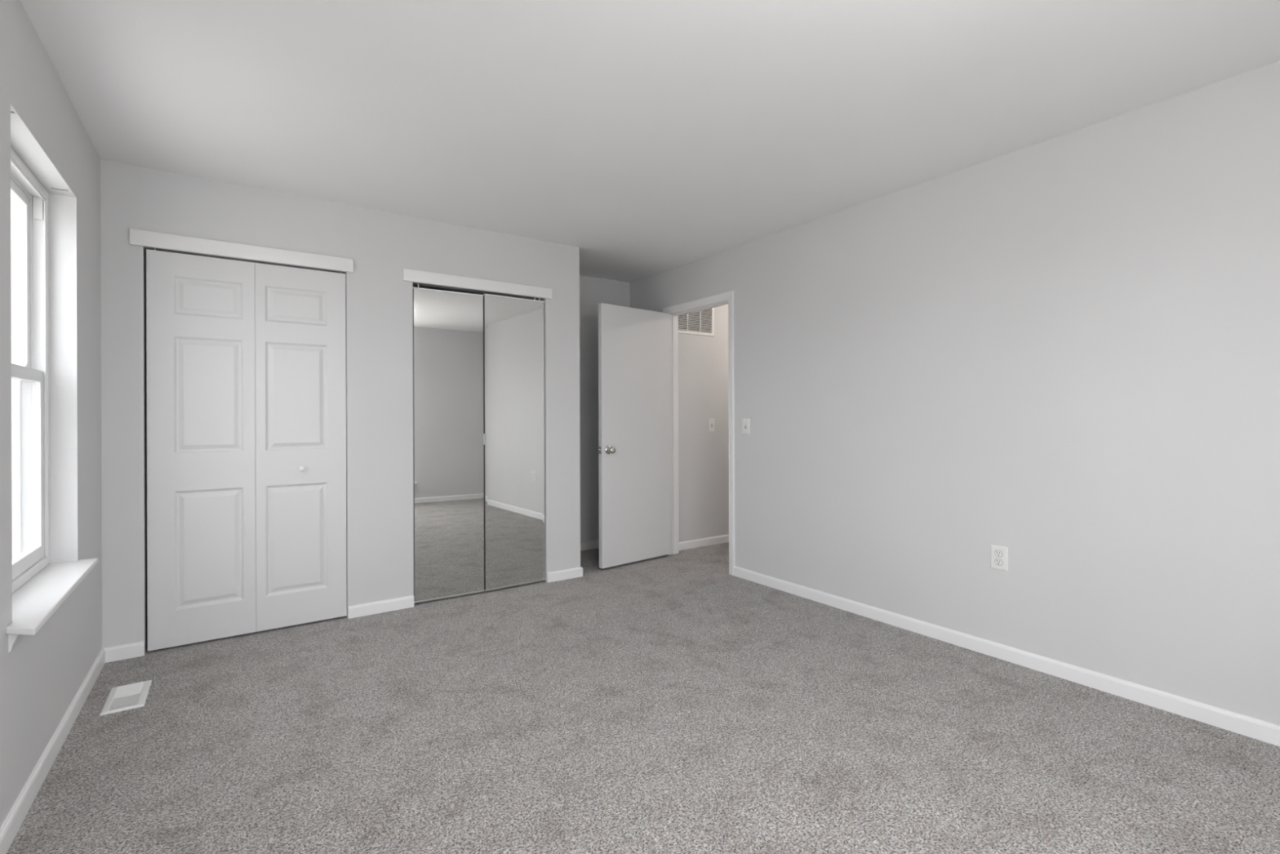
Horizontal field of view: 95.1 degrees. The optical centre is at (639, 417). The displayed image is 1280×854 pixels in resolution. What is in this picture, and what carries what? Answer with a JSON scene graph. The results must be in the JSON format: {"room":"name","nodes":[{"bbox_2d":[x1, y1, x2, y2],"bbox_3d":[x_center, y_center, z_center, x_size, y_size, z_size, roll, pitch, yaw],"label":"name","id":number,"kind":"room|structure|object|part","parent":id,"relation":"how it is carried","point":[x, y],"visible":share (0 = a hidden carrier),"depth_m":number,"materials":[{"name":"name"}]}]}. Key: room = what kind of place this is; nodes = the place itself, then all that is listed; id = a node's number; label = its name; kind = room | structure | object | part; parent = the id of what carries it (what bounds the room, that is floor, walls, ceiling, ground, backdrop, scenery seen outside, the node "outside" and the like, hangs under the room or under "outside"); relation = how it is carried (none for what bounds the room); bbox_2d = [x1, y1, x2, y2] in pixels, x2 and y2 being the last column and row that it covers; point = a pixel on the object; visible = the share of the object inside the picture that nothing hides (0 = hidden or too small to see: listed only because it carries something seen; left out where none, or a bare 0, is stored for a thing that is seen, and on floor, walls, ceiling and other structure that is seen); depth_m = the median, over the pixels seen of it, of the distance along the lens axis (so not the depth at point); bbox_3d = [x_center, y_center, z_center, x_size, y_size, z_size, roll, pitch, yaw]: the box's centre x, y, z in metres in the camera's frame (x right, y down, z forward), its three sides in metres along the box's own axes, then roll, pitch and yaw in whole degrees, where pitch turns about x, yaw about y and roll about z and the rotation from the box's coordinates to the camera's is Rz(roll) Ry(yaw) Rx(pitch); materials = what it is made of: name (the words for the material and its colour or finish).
{"room":"empty bedroom","nodes":[
{"label":"empty bedroom","id":0,"kind":"room"},
{"bbox_2d":[0,0,102,827],"bbox_3d":[-1.576,-0.036,1.178,0.200,2.440,5.385,0,0,-35],"label":"wall","id":1,"kind":"structure","parent":0,"point":[41,677],"depth_m":2.27,"materials":[{"name":"grey paint"}]},
{"bbox_2d":[5,146,97,653],"bbox_3d":[-2.070,-0.117,1.965,0.249,1.565,1.013,0,0,-35],"label":"window","id":2,"kind":"structure","parent":1,"relation":"in","point":[35,602],"depth_m":2.27,"materials":[{"name":"white plastic"}]},
{"bbox_3d":[-2.170,-0.502,1.956,0.030,0.723,0.784,0,0,-35],"label":"sash","id":3,"kind":"part","parent":2,"relation":"part of","materials":[{"name":"white plastic"}]},
{"bbox_3d":[-2.138,0.184,1.977,0.030,0.733,0.784,0,0,-35],"label":"sash","id":4,"kind":"part","parent":2,"relation":"part of","materials":[{"name":"white plastic"}]},
{"bbox_3d":[-2.158,-0.156,1.964,0.095,1.485,0.870,0,0,-35],"label":"frame","id":5,"kind":"part","parent":2,"relation":"part of","materials":[{"name":"white plastic"}]},
{"bbox_3d":[-2.027,0.595,1.992,0.152,0.020,1.013,0,0,-35],"label":"sill","id":6,"kind":"part","parent":2,"relation":"part of","materials":[{"name":"white paint"}]},
{"bbox_2d":[0,648,105,853],"bbox_3d":[-1.273,1.148,0.935,0.013,0.070,4.645,0,0,-35],"label":"baseboard","id":7,"kind":"structure","parent":1,"relation":"attached to","point":[9,828],"depth_m":1.93,"materials":[{"name":"white paint"}]},
{"bbox_2d":[100,159,580,653],"bbox_3d":[-1.558,-0.036,3.634,2.639,2.440,0.105,0,0,-35],"label":"wall","id":8,"kind":"structure","parent":0,"point":[380,525],"depth_m":3.49,"materials":[{"name":"grey paint"}]},
{"bbox_2d":[102,640,144,662],"bbox_3d":[-2.538,1.153,2.876,0.158,0.070,0.013,0,0,-35],"label":"baseboard","id":9,"kind":"structure","parent":8,"relation":"attached to","point":[122,651],"depth_m":2.88,"materials":[{"name":"white paint"}]},
{"bbox_2d":[128,228,353,272],"bbox_3d":[-2.109,-0.893,3.177,1.003,0.077,0.019,0,0,-35],"label":"trim","id":10,"kind":"structure","parent":8,"relation":"attached to","point":[136,237],"depth_m":3.13,"materials":[{"name":"white paint"}]},
{"bbox_2d":[146,248,346,650],"bbox_3d":[-2.106,0.154,3.199,0.904,2.037,0.064,0,0,-35],"label":"door","id":11,"kind":"structure","parent":8,"relation":"in","point":[246,467],"depth_m":3.17,"materials":[{"name":"white paint"}]},
{"bbox_3d":[-1.914,0.289,3.312,0.033,0.033,0.031,0,0,-35],"label":"knob","id":12,"kind":"part","parent":11,"relation":"part of","materials":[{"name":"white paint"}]},
{"bbox_2d":[347,595,413,618],"bbox_3d":[-1.567,1.149,3.554,0.371,0.070,0.013,0,0,-35],"label":"baseboard","id":13,"kind":"structure","parent":8,"relation":"attached to","point":[384,606],"depth_m":3.54,"materials":[{"name":"white paint"}]},
{"bbox_2d":[403,268,551,298],"bbox_3d":[-1.051,-0.885,3.915,1.014,0.074,0.019,0,0,-35],"label":"trim","id":14,"kind":"structure","parent":8,"relation":"attached to","point":[409,275],"depth_m":3.87,"materials":[{"name":"white paint"}]},
{"bbox_2d":[412,283,545,603],"bbox_3d":[-1.054,0.156,3.943,0.906,2.028,0.044,0,0,-35],"label":"door","id":15,"kind":"structure","parent":8,"relation":"in","point":[479,509],"depth_m":3.91,"materials":[{"name":"silver metal"}]},
{"bbox_2d":[412,287,484,603],"bbox_3d":[-1.242,0.175,3.817,0.452,1.992,0.037,0,0,-35],"label":"mirror","id":16,"kind":"object","parent":15,"relation":"attached to","point":[449,326],"depth_m":3.80,"materials":[{"name":"grey mirror"}]},
{"bbox_2d":[483,293,545,591],"bbox_3d":[-0.869,0.169,4.075,0.452,2.002,0.034,0,0,-35],"label":"mirror","id":17,"kind":"object","parent":15,"relation":"attached to","point":[514,509],"depth_m":4.06,"materials":[{"name":"grey mirror"}]},
{"bbox_2d":[546,566,582,582],"bbox_3d":[-0.544,1.145,4.267,0.285,0.070,0.013,0,0,-35],"label":"baseboard","id":18,"kind":"structure","parent":8,"relation":"attached to","point":[561,575],"depth_m":4.26,"materials":[{"name":"white paint"}]},
{"bbox_2d":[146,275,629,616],"bbox_3d":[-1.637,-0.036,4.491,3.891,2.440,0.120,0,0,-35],"label":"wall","id":19,"kind":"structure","parent":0,"point":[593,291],"depth_m":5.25,"materials":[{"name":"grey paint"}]},
{"bbox_2d":[580,539,599,551],"bbox_3d":[-0.473,1.145,5.218,0.947,0.070,0.013,0,0,-35],"label":"baseboard","id":20,"kind":"structure","parent":19,"relation":"attached to","point":[592,544],"depth_m":5.23,"materials":[{"name":"white paint"}]},
{"bbox_2d":[6,542,1279,853],"bbox_3d":[0.887,1.206,2.844,6.139,0.060,5.705,0,0,-35],"label":"floor","id":21,"kind":"structure","parent":0,"point":[680,703],"depth_m":2.12,"materials":[{"name":"grey carpet"}]},
{"bbox_2d":[99,680,151,715],"bbox_3d":[-2.171,1.182,2.479,0.135,0.010,0.280,0,0,-35],"label":"floor vent","id":22,"kind":"object","parent":21,"relation":"in","point":[121,698],"visible":1,"depth_m":2.46,"materials":[{"name":"white metal"}]},
{"bbox_2d":[20,0,1279,283],"bbox_3d":[0.878,-1.304,2.844,6.139,0.080,5.705,0,0,-35],"label":"ceiling","id":23,"kind":"structure","parent":0,"point":[646,138],"depth_m":2.26,"materials":[{"name":"paint"}]},
{"bbox_2d":[678,304,728,542],"bbox_3d":[1.118,-0.045,5.802,2.128,2.440,0.120,0,0,-35],"label":"wall","id":24,"kind":"structure","parent":0,"point":[703,360],"depth_m":5.36,"materials":[{"name":"grey paint"}]},
{"bbox_2d":[678,307,714,336],"bbox_3d":[0.488,-0.903,5.285,0.483,0.311,0.011,0,0,-35],"label":"air vent","id":25,"kind":"object","parent":24,"relation":"in","point":[701,322],"visible":0.49,"depth_m":5.32,"materials":[{"name":"white metal"}]},
{"bbox_2d":[679,533,728,550],"bbox_3d":[1.160,1.139,5.748,2.128,0.070,0.013,0,0,-35],"label":"baseboard","id":26,"kind":"structure","parent":24,"relation":"attached to","point":[687,544],"depth_m":5.34,"materials":[{"name":"white paint"}]},
{"bbox_2d":[708,418,715,431],"bbox_3d":[0.664,0.076,5.404,0.080,0.122,0.022,0,0,-35],"label":"light switch","id":27,"kind":"object","parent":24,"relation":"attached to","point":[711,421],"visible":1,"depth_m":5.40,"materials":[{"name":"white plastic"}]},
{"bbox_2d":[629,61,1279,725],"bbox_3d":[1.490,-0.047,3.316,0.105,2.440,5.385,0,0,-35],"label":"wall","id":28,"kind":"structure","parent":0,"point":[1062,353],"depth_m":2.67,"materials":[{"name":"grey paint"}]},
{"bbox_2d":[597,302,671,568],"bbox_3d":[-0.024,0.141,4.744,0.768,2.036,0.177,0,0,-41],"label":"door","id":29,"kind":"structure","parent":28,"relation":"in","point":[634,449],"depth_m":4.70,"materials":[{"name":"white paint"}]},
{"bbox_3d":[-0.223,0.251,4.498,0.066,0.066,0.068,0,0,-41],"label":"knob","id":30,"kind":"part","parent":29,"relation":"part of","materials":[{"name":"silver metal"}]},
{"bbox_2d":[662,290,734,575],"bbox_3d":[0.500,0.118,4.737,0.137,2.118,0.858,0,0,-35],"label":"trim","id":31,"kind":"structure","parent":28,"relation":"attached to","point":[726,298],"depth_m":4.71,"materials":[{"name":"white paint"}]},
{"bbox_3d":[0.550,0.118,4.772,0.016,2.118,0.858,0,0,-35],"label":"hall casing","id":32,"kind":"part","parent":31,"relation":"part of","materials":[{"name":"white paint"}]},
{"bbox_2d":[742,418,750,434],"bbox_3d":[0.766,0.068,4.252,0.022,0.116,0.074,0,0,-35],"label":"light switch","id":33,"kind":"object","parent":28,"relation":"attached to","point":[745,422],"visible":1,"depth_m":4.25,"materials":[{"name":"white plastic"}]},
{"bbox_2d":[990,544,1008,571],"bbox_3d":[1.750,0.684,2.853,0.012,0.116,0.078,0,0,-35],"label":"wall outlet","id":34,"kind":"object","parent":28,"relation":"attached to","point":[998,554],"visible":1,"depth_m":2.85,"materials":[{"name":"white plastic"}]},
{"bbox_2d":[994,558,1002,565],"bbox_3d":[1.747,0.705,2.851,0.001,0.031,0.037,0,0,-35],"label":"receptacle","id":35,"kind":"object","parent":34,"relation":"attached to","point":[997,562],"depth_m":2.85,"materials":[{"name":"grey plastic"}]},
{"bbox_2d":[994,550,1002,556],"bbox_3d":[1.747,0.664,2.851,0.001,0.031,0.037,0,0,-35],"label":"receptacle","id":36,"kind":"object","parent":34,"relation":"attached to","point":[997,553],"depth_m":2.85,"materials":[{"name":"grey plastic"}]},
{"bbox_2d":[733,565,1279,746],"bbox_3d":[1.841,1.137,2.716,0.013,0.070,4.004,0,0,-35],"label":"baseboard","id":37,"kind":"structure","parent":28,"relation":"attached to","point":[1266,731],"depth_m":2.65,"materials":[{"name":"white paint"}]}
]}

